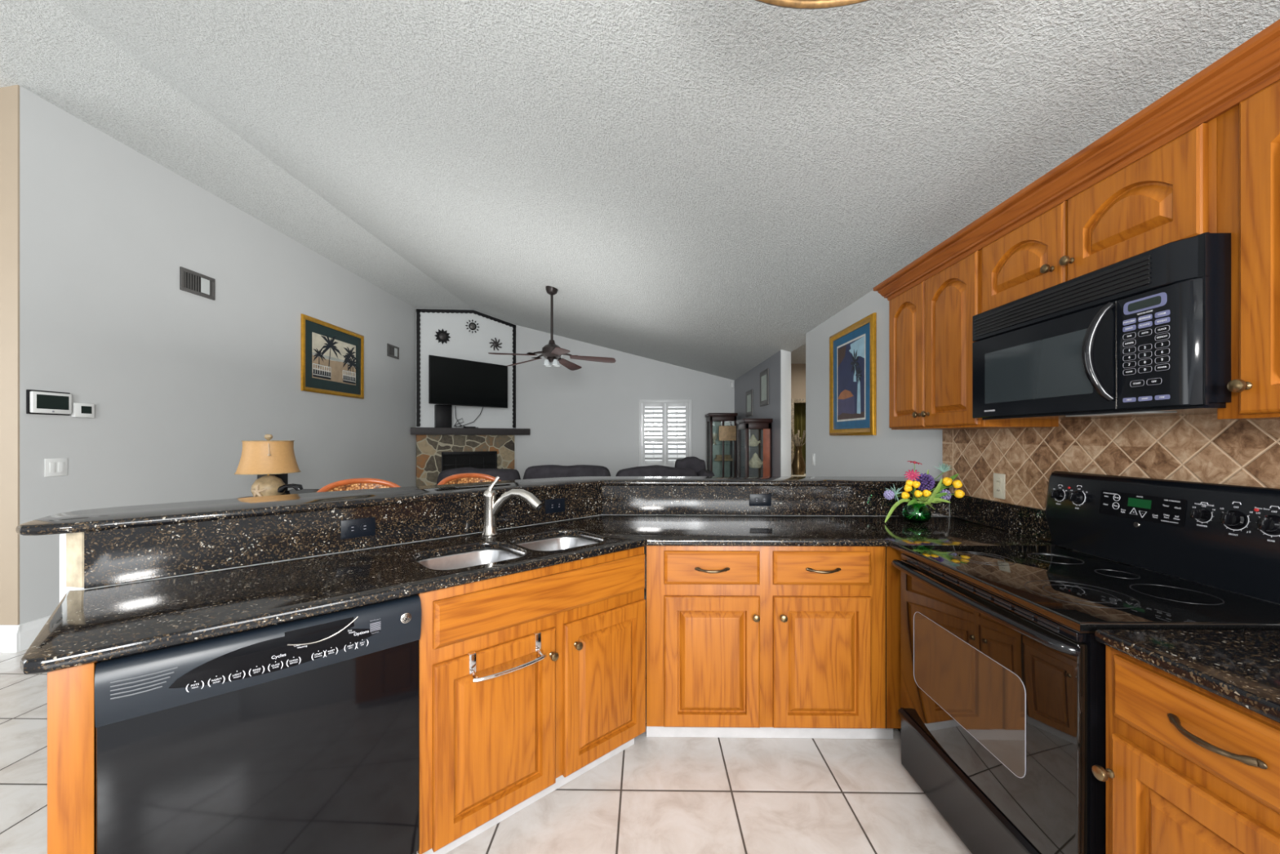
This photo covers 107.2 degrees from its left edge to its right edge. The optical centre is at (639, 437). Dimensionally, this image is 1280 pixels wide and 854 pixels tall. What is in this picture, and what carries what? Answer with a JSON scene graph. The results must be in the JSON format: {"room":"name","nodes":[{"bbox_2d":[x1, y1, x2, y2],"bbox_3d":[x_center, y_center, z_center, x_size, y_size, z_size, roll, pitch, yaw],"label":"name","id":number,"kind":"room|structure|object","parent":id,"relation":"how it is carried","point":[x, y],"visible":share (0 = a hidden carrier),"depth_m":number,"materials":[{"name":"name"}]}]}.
{"room":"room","nodes":[
{"label":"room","id":0,"kind":"room"},
{"bbox_2d":[19,85,416,624],"bbox_3d":[-3.967,-0.468,6.097,0.140,3.636,6.195,0,0,1],"label":"wall","id":1,"kind":"structure","parent":0,"point":[175,380],"depth_m":3.88,"materials":[{"name":"grey paint"}]},
{"bbox_2d":[0,84,19,625],"bbox_3d":[-4.010,-0.443,2.995,0.139,3.586,0.009,0,0,1],"label":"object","id":2,"kind":"structure","parent":1,"relation":"attached to","point":[9,95],"depth_m":2.99,"materials":[{"name":"beige paint"}]},
{"bbox_2d":[17,614,51,651],"bbox_3d":[-3.895,1.268,5.519,0.018,0.165,5.070,0,0,1],"label":"baseboard","id":3,"kind":"structure","parent":1,"relation":"attached to","point":[29,630],"depth_m":3.03,"materials":[{"name":"white paint"}]},
{"bbox_2d":[26,389,71,415],"bbox_3d":[-3.917,-0.232,3.139,0.040,0.156,0.224,0,0,1],"label":"panel","id":4,"kind":"object","parent":1,"relation":"attached to","point":[37,402],"visible":1,"depth_m":3.12,"materials":[{"name":"white plastic"}]},
{"bbox_2d":[44,457,67,476],"bbox_3d":[-3.931,0.198,3.180,0.010,0.120,0.122,0,0,1],"label":"light switch","id":5,"kind":"object","parent":1,"relation":"attached to","point":[54,466],"visible":1,"depth_m":3.18,"materials":[{"name":"white plastic"}]},
{"bbox_2d":[71,402,94,417],"bbox_3d":[-3.920,-0.193,3.322,0.029,0.100,0.120,0,0,1],"label":"thermostat","id":6,"kind":"object","parent":1,"relation":"attached to","point":[78,410],"visible":1,"depth_m":3.31,"materials":[{"name":"white plastic"}]},
{"bbox_2d":[179,266,215,300],"bbox_3d":[-3.916,-1.362,4.184,0.014,0.195,0.315,0,0,1],"label":"air vent","id":7,"kind":"object","parent":1,"relation":"in","point":[192,282],"visible":1,"depth_m":4.17,"materials":[{"name":"black metal"}]},
{"bbox_2d":[301,313,364,399],"bbox_3d":[-3.881,-0.985,6.024,0.029,0.885,1.180,0,0,1],"label":"framed picture","id":8,"kind":"object","parent":1,"relation":"attached to","point":[332,356],"visible":1,"depth_m":5.94,"materials":[{"name":"paper"}]},
{"bbox_2d":[386,343,399,359],"bbox_3d":[-3.871,-1.353,7.409,0.014,0.190,0.330,0,0,1],"label":"air vent","id":9,"kind":"object","parent":1,"relation":"in","point":[393,351],"visible":1,"depth_m":7.41,"materials":[{"name":"black metal"}]},
{"bbox_2d":[419,308,515,469],"bbox_3d":[-3.147,-0.512,8.672,1.776,3.725,0.020,0,0,-35],"label":"wall","id":10,"kind":"structure","parent":0,"point":[464,344],"depth_m":8.65,"materials":[{"name":"white paint"}]},
{"bbox_2d":[435,328,450,343],"bbox_3d":[-3.502,-1.800,8.380,0.280,0.280,0.026,0,0,-35],"label":"sun ornament","id":11,"kind":"object","parent":10,"relation":"attached to","point":[442,336],"visible":1,"depth_m":8.38,"materials":[{"name":"paint"}]},
{"bbox_2d":[416,308,515,427],"bbox_3d":[-3.136,-1.272,8.655,1.776,2.163,0.020,0,0,-35],"label":"trim","id":12,"kind":"structure","parent":10,"relation":"attached to","point":[418,310],"depth_m":8.43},
{"bbox_2d":[428,355,507,408],"bbox_3d":[-3.086,-0.943,8.312,0.438,0.785,1.488,0,0,39],"label":"television","id":13,"kind":"object","parent":10,"relation":"attached to","point":[451,381],"visible":0.91,"depth_m":8.10,"materials":[{"name":"black"}]},
{"bbox_2d":[465,320,479,333],"bbox_3d":[-3.077,-2.050,8.680,0.260,0.260,0.028,0,0,-35],"label":"sun ornament","id":14,"kind":"object","parent":10,"relation":"attached to","point":[472,326],"visible":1,"depth_m":8.67,"materials":[{"name":"grey metal"}]},
{"bbox_2d":[488,337,502,351],"bbox_3d":[-2.725,-1.773,8.925,0.252,0.250,0.026,0,0,-35],"label":"sun ornament","id":15,"kind":"object","parent":10,"relation":"attached to","point":[495,344],"visible":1,"depth_m":8.92,"materials":[{"name":"paint"}]},
{"bbox_2d":[0,648,972,853],"bbox_3d":[-0.945,1.400,4.013,14.000,0.100,16.000,0,0,1],"label":"floor","id":16,"kind":"structure","parent":0,"point":[656,795],"depth_m":1.76,"materials":[{"name":"tile"}]},
{"bbox_2d":[47,661,100,853],"bbox_3d":[-1.344,0.907,1.165,0.062,0.885,0.540,0,0,-42],"label":"end panel","id":17,"kind":"object","parent":16,"relation":"on","point":[71,723],"visible":0.43,"depth_m":0.97,"materials":[{"name":"brown wood"}]},
{"bbox_2d":[94,594,421,853],"bbox_3d":[-1.073,0.908,1.391,0.636,0.874,0.590,0,0,-42],"label":"dishwasher","id":18,"kind":"object","parent":16,"relation":"on","point":[300,735],"visible":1,"depth_m":1.17,"materials":[{"name":"black"}]},
{"bbox_2d":[316,478,401,492],"bbox_3d":[-1.496,0.794,2.594,0.486,1.115,0.483,0,0,-42],"label":"bar stool","id":19,"kind":"object","parent":16,"relation":"on","point":[352,483],"visible":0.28,"depth_m":2.75,"materials":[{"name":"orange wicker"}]},
{"bbox_2d":[437,472,501,484],"bbox_3d":[-1.011,0.794,2.997,0.486,1.115,0.483,0,0,-42],"label":"bar stool","id":20,"kind":"object","parent":16,"relation":"on","point":[467,477],"visible":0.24,"depth_m":3.16,"materials":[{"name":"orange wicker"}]},
{"bbox_2d":[410,426,529,485],"bbox_3d":[-2.959,0.586,8.486,2.110,1.528,0.499,0,0,-35],"label":"fireplace","id":21,"kind":"object","parent":16,"relation":"on","point":[438,450],"visible":0.52,"depth_m":8.52,"materials":[{"name":"multicoloured"}]},
{"bbox_2d":[434,404,451,427],"bbox_3d":[-3.465,-0.379,8.309,0.260,0.400,0.140,0,0,-35],"label":"speaker","id":22,"kind":"object","parent":21,"relation":"on","point":[442,413],"visible":0.98,"depth_m":8.25},
{"bbox_2d":[453,405,483,427],"bbox_3d":[-3.090,-0.376,8.541,0.531,0.392,0.071,0,0,-35],"label":"cable","id":23,"kind":"object","parent":21,"relation":"on","point":[460,425],"visible":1,"depth_m":8.47,"materials":[{"name":"plastic"}]},
{"bbox_2d":[410,426,529,435],"bbox_3d":[-3.045,-0.115,8.608,2.110,0.126,0.197,0,0,-35],"label":"mantel shelf","id":24,"kind":"object","parent":21,"relation":"attached to","point":[414,430],"depth_m":8.45,"materials":[{"name":"paint"}]},
{"bbox_2d":[416,537,645,853],"bbox_3d":[-0.492,0.907,1.915,0.920,0.884,0.614,0,0,-42],"label":"base cabinet","id":25,"kind":"object","parent":16,"relation":"on","point":[489,749],"visible":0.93,"depth_m":1.64,"materials":[{"name":"brown wood"}]},
{"bbox_2d":[467,631,546,682],"bbox_3d":[-0.431,0.726,1.568,0.262,0.075,0.072,0,0,-42],"label":"towel bar","id":26,"kind":"object","parent":25,"relation":"attached to","point":[538,634],"visible":1,"depth_m":1.52,"materials":[{"name":"silver metal"}]},
{"bbox_2d":[20,515,1072,674],"bbox_3d":[0.030,0.449,2.034,3.600,0.030,1.351,0,0,-18],"label":"countertop","id":27,"kind":"structure","parent":25,"relation":"on","point":[91,625],"depth_m":1.52,"materials":[{"name":"black stone"}]},
{"bbox_2d":[416,536,599,569],"bbox_3d":[-0.495,0.556,1.891,0.754,0.183,0.349,0,0,-42],"label":"sink","id":28,"kind":"object","parent":27,"relation":"in","point":[483,556],"visible":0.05,"depth_m":1.96,"materials":[{"name":"silver metal"}]},
{"bbox_2d":[481,475,542,536],"bbox_3d":[-0.567,0.302,2.077,0.285,0.263,0.070,0,0,17],"label":"faucet","id":29,"kind":"object","parent":27,"relation":"on","point":[492,506],"visible":1,"depth_m":2.08,"materials":[{"name":"silver metal"}]},
{"bbox_2d":[884,473,959,523],"bbox_3d":[1.438,0.309,2.419,0.392,0.249,0.136,0,0,1],"label":"glass vase","id":30,"kind":"object","parent":27,"relation":"on","point":[915,513],"depth_m":2.39,"materials":[{"name":"green glass"}]},
{"bbox_2d":[883,489,901,499],"bbox_3d":[1.330,0.315,2.422,0.155,0.099,0.052,0,0,1],"label":"allium","id":31,"kind":"object","parent":30,"relation":"in","point":[886,495],"visible":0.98,"depth_m":2.41,"materials":[{"name":"purple plant"}]},
{"bbox_2d":[886,484,910,503],"bbox_3d":[1.332,0.301,2.421,0.153,0.128,0.086,0,0,1],"label":"sprig","id":32,"kind":"object","parent":30,"relation":"in","point":[896,493],"visible":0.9,"depth_m":2.42,"materials":[{"name":"green plant"}]},
{"bbox_2d":[901,491,913,498],"bbox_3d":[1.363,0.319,2.405,0.090,0.092,0.037,0,0,-41],"label":"tulip","id":33,"kind":"object","parent":30,"relation":"in","point":[904,495],"visible":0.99,"depth_m":2.38,"materials":[{"name":"yellow plant"}]},
{"bbox_2d":[903,484,914,498],"bbox_3d":[1.370,0.300,2.403,0.037,0.129,0.079,0,0,40],"label":"tulip","id":34,"kind":"object","parent":30,"relation":"in","point":[907,487],"visible":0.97,"depth_m":2.38,"materials":[{"name":"yellow plant"}]},
{"bbox_2d":[903,469,920,496],"bbox_3d":[1.397,0.263,2.422,0.044,0.203,0.076,0,0,-45],"label":"daisy","id":35,"kind":"object","parent":30,"relation":"in","point":[912,474],"visible":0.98,"depth_m":2.42,"materials":[{"name":"pink plant"}]},
{"bbox_2d":[911,480,920,497],"bbox_3d":[1.402,0.291,2.398,0.038,0.147,0.037,0,0,-34],"label":"tulip","id":36,"kind":"object","parent":30,"relation":"in","point":[916,484],"visible":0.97,"depth_m":2.39,"materials":[{"name":"yellow plant"}]},
{"bbox_2d":[914,489,923,497],"bbox_3d":[1.396,0.313,2.385,0.037,0.104,0.076,0,0,1],"label":"tulip","id":37,"kind":"object","parent":30,"relation":"in","point":[917,493],"visible":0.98,"depth_m":2.35,"materials":[{"name":"yellow plant"}]},
{"bbox_2d":[907,493,942,509],"bbox_3d":[1.442,0.317,2.371,0.138,0.096,0.108,0,0,1],"label":"sprig","id":38,"kind":"object","parent":30,"relation":"in","point":[923,499],"visible":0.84,"depth_m":2.38,"materials":[{"name":"green plant"}]},
{"bbox_2d":[915,472,935,503],"bbox_3d":[1.458,0.272,2.421,0.097,0.184,0.097,0,0,1],"label":"allium","id":39,"kind":"object","parent":30,"relation":"in","point":[926,477],"visible":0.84,"depth_m":2.40,"materials":[{"name":"purple plant"}]},
{"bbox_2d":[920,488,931,497],"bbox_3d":[1.437,0.312,2.384,0.038,0.106,0.077,0,0,1],"label":"tulip","id":40,"kind":"object","parent":30,"relation":"in","point":[926,492],"visible":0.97,"depth_m":2.35,"materials":[{"name":"yellow plant"}]},
{"bbox_2d":[926,462,952,485],"bbox_3d":[1.517,0.246,2.431,0.177,0.238,0.074,0,0,1],"label":"sprig","id":41,"kind":"object","parent":30,"relation":"in","point":[944,468],"visible":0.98,"depth_m":2.43,"materials":[{"name":"green plant"}]},
{"bbox_2d":[929,476,952,490],"bbox_3d":[1.508,0.282,2.413,0.154,0.166,0.044,0,0,20],"label":"tulip","id":42,"kind":"object","parent":30,"relation":"in","point":[947,481],"visible":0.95,"depth_m":2.38,"materials":[{"name":"yellow plant"}]},
{"bbox_2d":[939,488,951,499],"bbox_3d":[1.521,0.316,2.448,0.183,0.099,0.061,0,0,1],"label":"allium","id":43,"kind":"object","parent":30,"relation":"in","point":[948,492],"visible":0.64,"depth_m":2.44,"materials":[{"name":"purple plant"}]},
{"bbox_2d":[938,480,962,490],"bbox_3d":[1.532,0.289,2.415,0.204,0.153,0.044,0,0,14],"label":"tulip","id":44,"kind":"object","parent":30,"relation":"in","point":[956,483],"visible":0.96,"depth_m":2.38,"materials":[{"name":"yellow plant"}]},
{"bbox_2d":[944,488,964,497],"bbox_3d":[1.535,0.313,2.408,0.209,0.105,0.044,0,0,18],"label":"tulip","id":45,"kind":"object","parent":30,"relation":"in","point":[958,493],"visible":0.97,"depth_m":2.37,"materials":[{"name":"yellow plant"}]},
{"bbox_2d":[950,493,1051,542],"bbox_3d":[1.719,0.370,2.246,0.021,0.128,0.729,0,0,1],"label":"granite upstand","id":46,"kind":"object","parent":27,"relation":"on","point":[1030,522],"visible":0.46,"depth_m":2.22,"materials":[{"name":"black stone"}]},
{"bbox_2d":[436,464,714,484],"bbox_3d":[-0.939,0.819,6.298,3.849,0.964,1.128,0,0,1],"label":"sofa","id":47,"kind":"object","parent":16,"relation":"on","point":[546,471],"visible":0.2,"depth_m":5.76,"materials":[{"name":"grey fabric"}]},
{"bbox_2d":[436,466,520,484],"bbox_3d":[-2.009,0.664,5.898,1.060,0.605,0.300,0,0,1],"label":"cushion","id":48,"kind":"object","parent":47,"relation":"on","point":[504,474],"depth_m":5.78,"materials":[{"name":"grey fabric"}]},
{"bbox_2d":[523,464,610,479],"bbox_3d":[-0.904,0.652,5.883,1.130,0.639,0.300,0,0,1],"label":"cushion","id":49,"kind":"object","parent":47,"relation":"on","point":[546,471],"depth_m":5.75,"materials":[{"name":"grey fabric"}]},
{"bbox_2d":[615,465,697,475],"bbox_3d":[0.205,0.644,5.868,1.070,0.627,0.300,0,0,1],"label":"cushion","id":50,"kind":"object","parent":47,"relation":"on","point":[650,470],"depth_m":5.74,"materials":[{"name":"grey fabric"}]},
{"bbox_2d":[675,456,706,472],"bbox_3d":[0.654,0.553,6.152,0.418,0.620,0.239,0,0,1],"label":"throw pillow","id":51,"kind":"object","parent":47,"relation":"on","point":[694,463],"visible":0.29,"depth_m":6.05,"materials":[{"name":"grey fabric"}]},
{"bbox_2d":[696,469,714,475],"bbox_3d":[0.824,0.676,6.109,0.240,0.569,0.760,0,0,1],"label":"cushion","id":52,"kind":"object","parent":47,"relation":"on","point":[701,473],"depth_m":5.84,"materials":[{"name":"grey fabric"}]},
{"bbox_2d":[705,413,737,476],"bbox_3d":[1.475,0.455,8.596,0.515,1.790,0.490,0,0,1],"label":"curio cabinet","id":53,"kind":"object","parent":16,"relation":"on","point":[721,468],"visible":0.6,"depth_m":8.80,"materials":[{"name":"brown wood"}]},
{"bbox_2d":[712,422,729,476],"bbox_3d":[1.486,0.385,8.828,0.430,1.370,0.015,0,0,1],"label":"mirror","id":54,"kind":"object","parent":53,"relation":"attached to","point":[717,447],"depth_m":8.82,"materials":[{"name":"glass"}]},
{"bbox_2d":[714,454,733,461],"bbox_3d":[1.518,0.365,8.580,0.320,0.110,0.120,0,0,1],"label":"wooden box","id":55,"kind":"object","parent":53,"relation":"on","point":[718,457],"visible":0.91,"depth_m":8.52,"materials":[{"name":"brown wood"}]},
{"bbox_2d":[719,426,736,440],"bbox_3d":[1.544,-0.080,8.330,0.300,0.260,0.020,0,0,1],"label":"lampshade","id":56,"kind":"object","parent":53,"relation":"attached to","point":[726,433],"visible":1,"depth_m":8.32,"materials":[{"name":"beige fabric"}]},
{"bbox_2d":[736,418,772,476],"bbox_3d":[1.601,0.545,6.659,0.380,1.610,0.600,0,0,1],"label":"curio cabinet","id":57,"kind":"object","parent":16,"relation":"on","point":[763,425],"visible":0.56,"depth_m":6.38,"materials":[{"name":"brown wood"}]},
{"bbox_2d":[748,434,760,446],"bbox_3d":[1.558,0.036,6.500,0.203,0.171,0.178,0,0,-23],"label":"seashell","id":58,"kind":"object","parent":57,"relation":"on","point":[753,442],"visible":0.91,"depth_m":6.46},
{"bbox_2d":[748,452,763,468],"bbox_3d":[1.588,0.312,6.499,0.260,0.218,0.228,0,0,-23],"label":"seashell","id":59,"kind":"object","parent":57,"relation":"on","point":[755,462],"visible":0.94,"depth_m":6.45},
{"bbox_2d":[760,429,763,476],"bbox_3d":[1.769,0.475,6.666,0.015,1.190,0.540,0,0,1],"label":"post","id":60,"kind":"object","parent":57,"relation":"attached to","point":[762,430],"depth_m":6.82,"materials":[{"name":"grey paint"}]},
{"bbox_2d":[646,545,902,738],"bbox_3d":[0.584,0.907,2.285,1.105,0.884,0.604,0,0,1],"label":"base cabinet","id":61,"kind":"object","parent":16,"relation":"on","point":[746,642],"visible":0.94,"depth_m":2.02,"materials":[{"name":"brown wood"}]},
{"bbox_2d":[791,473,805,476],"bbox_3d":[2.206,0.920,6.270,0.520,0.860,0.360,0,0,1],"label":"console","id":62,"kind":"object","parent":16,"relation":"on","point":[792,474],"visible":0.02,"depth_m":6.12,"materials":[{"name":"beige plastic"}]},
{"bbox_2d":[791,428,805,475],"bbox_3d":[2.099,0.180,6.253,0.244,0.619,0.220,0,0,-33],"label":"dried arrangement","id":63,"kind":"object","parent":62,"relation":"on","point":[798,465],"visible":0.97,"depth_m":6.22,"materials":[{"name":"brown metal"}]},
{"bbox_2d":[891,471,1279,853],"bbox_3d":[1.335,0.726,1.485,0.734,1.188,0.845,0,0,1],"label":"range","id":64,"kind":"object","parent":16,"relation":"on","point":[1002,714],"visible":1,"depth_m":1.36,"materials":[{"name":"black metal"}]},
{"bbox_2d":[898,545,1279,633],"bbox_3d":[1.339,0.442,1.485,0.624,0.028,0.789,0,0,1],"label":"cooktop","id":65,"kind":"object","parent":64,"relation":"in","point":[1068,591],"depth_m":1.33,"materials":[{"name":"black glass"}]},
{"bbox_2d":[1091,644,1279,853],"bbox_3d":[1.333,0.907,0.701,0.654,0.884,0.750,0,0,1],"label":"base cabinet","id":66,"kind":"object","parent":16,"relation":"on","point":[1191,769],"visible":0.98,"depth_m":0.91,"materials":[{"name":"brown wood"}]},
{"bbox_2d":[1094,629,1279,723],"bbox_3d":[1.370,0.449,0.696,0.677,0.030,0.750,0,0,1],"label":"countertop","id":67,"kind":"structure","parent":66,"relation":"on","point":[1242,668],"depth_m":0.94,"materials":[{"name":"black stone"}]},
{"bbox_3d":[-2.600,0.918,3.656,1.300,0.865,0.500,0,0,1],"label":"console table","id":68,"kind":"object","parent":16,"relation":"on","visible":0},
{"bbox_2d":[233,434,301,497],"bbox_3d":[-2.752,0.228,3.498,0.392,0.512,0.392,0,0,1],"label":"table lamp","id":69,"kind":"object","parent":68,"relation":"on","point":[268,456],"visible":0.91,"depth_m":3.40,"materials":[{"name":"beige fabric"}]},
{"bbox_2d":[257,473,288,491],"bbox_3d":[-2.855,0.382,3.670,0.150,0.205,0.120,0,0,1],"label":"box","id":70,"kind":"object","parent":68,"relation":"on","point":[284,477],"visible":0.14,"depth_m":3.67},
{"bbox_2d":[277,483,319,494],"bbox_3d":[-2.547,0.412,3.535,0.271,0.145,0.200,0,0,1],"label":"telephone","id":71,"kind":"object","parent":68,"relation":"on","point":[298,488],"visible":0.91,"depth_m":3.50,"materials":[{"name":"black plastic"}]},
{"bbox_2d":[59,498,951,675],"bbox_3d":[-0.108,0.809,2.402,3.700,1.081,0.871,0,0,-21],"label":"wall","id":72,"kind":"structure","parent":0,"point":[63,588],"depth_m":1.54,"materials":[{"name":"white paint"}]},
{"bbox_2d":[66,532,84,587],"bbox_3d":[-1.640,0.352,1.371,0.058,0.162,0.006,0,0,9],"label":"trim","id":73,"kind":"structure","parent":72,"relation":"attached to","point":[74,541],"depth_m":1.37,"materials":[{"name":"beige paint"}]},
{"bbox_2d":[84,485,602,588],"bbox_3d":[-0.908,0.351,2.020,1.913,0.164,0.020,0,0,-44],"label":"granite upstand","id":74,"kind":"object","parent":72,"relation":"attached to","point":[125,555],"visible":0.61,"depth_m":1.67,"materials":[{"name":"black stone"}]},
{"bbox_2d":[340,516,375,539],"bbox_3d":[-1.089,0.349,1.827,0.118,0.072,0.009,0,0,-43],"label":"power outlet","id":75,"kind":"object","parent":74,"relation":"attached to","point":[366,526],"visible":1,"depth_m":1.82,"materials":[{"name":"black plastic"}]},
{"bbox_2d":[347,523,369,533],"bbox_3d":[-1.087,0.349,1.825,0.074,0.032,0.002,0,0,-44],"label":"socket","id":76,"kind":"object","parent":75,"relation":"attached to","point":[366,526],"depth_m":1.82,"materials":[{"name":"black plastic"}]},
{"bbox_2d":[545,497,564,513],"bbox_3d":[-0.438,0.352,2.445,0.118,0.072,0.009,0,0,-44],"label":"power outlet","id":77,"kind":"object","parent":74,"relation":"attached to","point":[552,505],"visible":1,"depth_m":2.44,"materials":[{"name":"black plastic"}]},
{"bbox_2d":[549,502,561,509],"bbox_3d":[-0.436,0.352,2.443,0.074,0.032,0.002,0,0,-43],"label":"socket","id":78,"kind":"object","parent":77,"relation":"attached to","point":[550,506],"depth_m":2.44,"materials":[{"name":"black plastic"}]},
{"bbox_2d":[15,475,953,535],"bbox_3d":[-0.143,0.253,2.428,3.853,0.030,1.054,0,0,-21],"label":"countertop","id":79,"kind":"structure","parent":72,"relation":"on","point":[155,514],"depth_m":1.85,"materials":[{"name":"black stone"}]},
{"bbox_2d":[602,485,949,515],"bbox_3d":[0.746,0.351,2.649,1.931,0.164,0.020,0,0,2],"label":"granite upstand","id":80,"kind":"object","parent":72,"relation":"attached to","point":[839,500],"visible":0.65,"depth_m":2.64,"materials":[{"name":"black stone"}]},
{"bbox_2d":[749,493,771,506],"bbox_3d":[0.672,0.347,2.634,0.120,0.068,0.009,0,0,1],"label":"power outlet","id":81,"kind":"object","parent":80,"relation":"attached to","point":[755,500],"visible":1,"depth_m":2.63,"materials":[{"name":"black plastic"}]},
{"bbox_2d":[753,497,767,502],"bbox_3d":[0.672,0.347,2.631,0.074,0.032,0.002,0,0,1],"label":"socket","id":82,"kind":"object","parent":81,"relation":"attached to","point":[764,500],"depth_m":2.63,"materials":[{"name":"plastic"}]},
{"bbox_2d":[515,324,734,479],"bbox_3d":[-1.024,-0.527,9.215,5.940,3.755,0.120,0,0,1],"label":"wall","id":83,"kind":"structure","parent":0,"point":[588,415],"depth_m":9.15,"materials":[{"name":"grey paint"}]},
{"bbox_2d":[638,399,692,466],"bbox_3d":[0.488,-0.080,9.159,1.025,1.320,0.150,0,0,1],"label":"window","id":84,"kind":"structure","parent":83,"relation":"in","point":[664,403],"depth_m":9.11,"materials":[{"name":"white paint"}]},
{"bbox_2d":[0,0,1279,380],"bbox_3d":[-1.851,-1.782,3.556,12.200,1.406,11.460,0,0,1],"label":"ceiling","id":85,"kind":"structure","parent":0,"point":[700,185],"depth_m":2.58,"materials":[{"name":"white paint"}]},
{"bbox_2d":[488,285,615,370],"bbox_3d":[-1.032,-1.371,5.822,1.467,0.965,1.508,0,0,1],"label":"ceiling fan","id":86,"kind":"object","parent":85,"relation":"hanging from","point":[552,352],"visible":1,"depth_m":5.79,"materials":[{"name":"brown metal"}]},
{"bbox_2d":[754,0,870,9],"bbox_3d":[0.371,-1.186,0.663,0.754,0.533,0.754,0,0,1],"label":"pendant light","id":87,"kind":"object","parent":85,"relation":"hanging from","point":[793,4],"visible":1,"depth_m":1.02,"materials":[{"name":"gold metal"}]},
{"bbox_2d":[791,363,805,399],"bbox_3d":[3.108,0.120,7.108,2.380,2.460,0.100,0,0,1],"label":"wall","id":88,"kind":"structure","parent":0,"point":[797,370],"depth_m":7.07,"materials":[{"name":"beige paint"}]},
{"bbox_2d":[791,399,805,473],"bbox_3d":[2.477,0.385,7.047,0.480,1.930,0.040,0,0,1],"label":"door","id":89,"kind":"structure","parent":88,"relation":"in","point":[793,401],"depth_m":7.03,"materials":[{"name":"wood"}]},
{"bbox_2d":[734,290,1279,604],"bbox_3d":[1.801,0.105,3.446,0.132,2.490,11.340,0,0,1],"label":"wall","id":90,"kind":"structure","parent":0,"point":[1200,448],"depth_m":2.22,"materials":[{"name":"paint"}]},
{"bbox_2d":[746,389,752,417],"bbox_3d":[1.792,-0.565,7.756,0.024,0.420,0.460,0,0,1],"label":"framed picture","id":91,"kind":"object","parent":90,"relation":"attached to","point":[748,393],"visible":1,"depth_m":7.71,"materials":[{"name":"grey metal"}]},
{"bbox_2d":[760,368,768,406],"bbox_3d":[1.779,-0.715,6.776,0.024,0.500,0.460,0,0,1],"label":"framed picture","id":92,"kind":"object","parent":90,"relation":"attached to","point":[764,375],"visible":1,"depth_m":6.75,"materials":[{"name":"grey metal"}]},
{"bbox_2d":[780,349,791,476],"bbox_3d":[1.842,0.110,5.963,0.128,2.480,0.025,0,0,1],"label":"trim","id":93,"kind":"structure","parent":90,"relation":"attached to","point":[785,356],"depth_m":5.95,"materials":[{"name":"white paint"}]},
{"bbox_2d":[829,312,876,435],"bbox_3d":[1.735,-0.472,3.902,0.034,0.905,0.830,0,0,1],"label":"framed picture","id":94,"kind":"object","parent":90,"relation":"attached to","point":[853,348],"visible":1,"depth_m":3.83,"materials":[{"name":"blue paper"}]},
{"bbox_2d":[888,248,1058,429],"bbox_3d":[1.547,-0.435,2.303,0.368,0.780,0.733,0,0,1],"label":"upper cabinet","id":95,"kind":"object","parent":90,"relation":"attached to","point":[931,341],"visible":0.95,"depth_m":2.22,"materials":[{"name":"brown wood"}]},
{"bbox_2d":[872,19,1279,301],"bbox_3d":[1.529,-0.825,1.589,0.383,0.094,2.300,0,0,1],"label":"crown molding","id":96,"kind":"structure","parent":95,"relation":"attached to","point":[1253,66],"depth_m":1.32,"materials":[{"name":"brown wood"}]},
{"bbox_2d":[993,472,1005,499],"bbox_3d":[1.714,0.230,2.254,0.009,0.118,0.072,0,0,1],"label":"power outlet","id":97,"kind":"object","parent":90,"relation":"attached to","point":[999,479],"visible":1,"depth_m":2.25,"materials":[{"name":"beige plastic"}]},
{"bbox_2d":[995,478,1000,493],"bbox_3d":[1.711,0.230,2.254,0.002,0.074,0.032,0,0,1],"label":"socket","id":98,"kind":"object","parent":97,"relation":"attached to","point":[997,480],"depth_m":2.25,"materials":[{"name":"beige plastic"}]},
{"bbox_2d":[982,117,1217,312],"bbox_3d":[1.536,-0.656,1.540,0.368,0.337,0.790,0,0,1],"label":"upper cabinet","id":99,"kind":"object","parent":90,"relation":"attached to","point":[1169,194],"visible":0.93,"depth_m":1.38,"materials":[{"name":"brown wood"}]},
{"bbox_2d":[972,232,1231,419],"bbox_3d":[1.491,-0.277,1.497,0.454,0.418,0.765,0,0,1],"label":"microwave","id":100,"kind":"object","parent":99,"relation":"attached to","point":[1148,333],"visible":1,"depth_m":1.30,"materials":[{"name":"black plastic"}]},
{"bbox_2d":[1217,80,1279,419],"bbox_3d":[1.526,-0.435,0.794,0.368,0.780,0.700,0,0,1],"label":"upper cabinet","id":101,"kind":"object","parent":90,"relation":"attached to","point":[1248,134],"visible":0.93,"depth_m":1.06,"materials":[{"name":"brown wood"}]},
{"bbox_3d":[2.605,0.120,7.665,1.200,2.460,1.000,0,0,1],"label":"wall","id":102,"kind":"structure","parent":0,"visible":0},
{"bbox_2d":[794,403,805,473],"bbox_3d":[2.511,0.375,7.389,0.500,1.850,0.056,0,0,1],"label":"curtain","id":103,"kind":"object","parent":102,"relation":"hanging from","point":[799,408],"visible":0.06,"depth_m":7.38,"materials":[{"name":"fabric"}]},
{"bbox_3d":[-6.018,-0.350,3.098,3.880,3.400,0.140,0,0,1],"label":"wall","id":104,"kind":"structure","parent":0,"visible":0},
{"bbox_2d":[0,624,20,652],"bbox_3d":[-5.940,1.268,3.006,4.038,0.165,0.018,0,0,1],"label":"baseboard","id":105,"kind":"structure","parent":104,"relation":"attached to","point":[9,634],"depth_m":2.97,"materials":[{"name":"white paint"}]},
{"label":"outside","id":106,"kind":"structure","parent":0,"visible":0},
{"bbox_2d":[644,454,685,460],"bbox_3d":[0.356,1.450,25.998,18.000,0.100,28.000,0,0,1],"label":"ground","id":107,"kind":"structure","parent":106,"point":[646,455],"depth_m":36.35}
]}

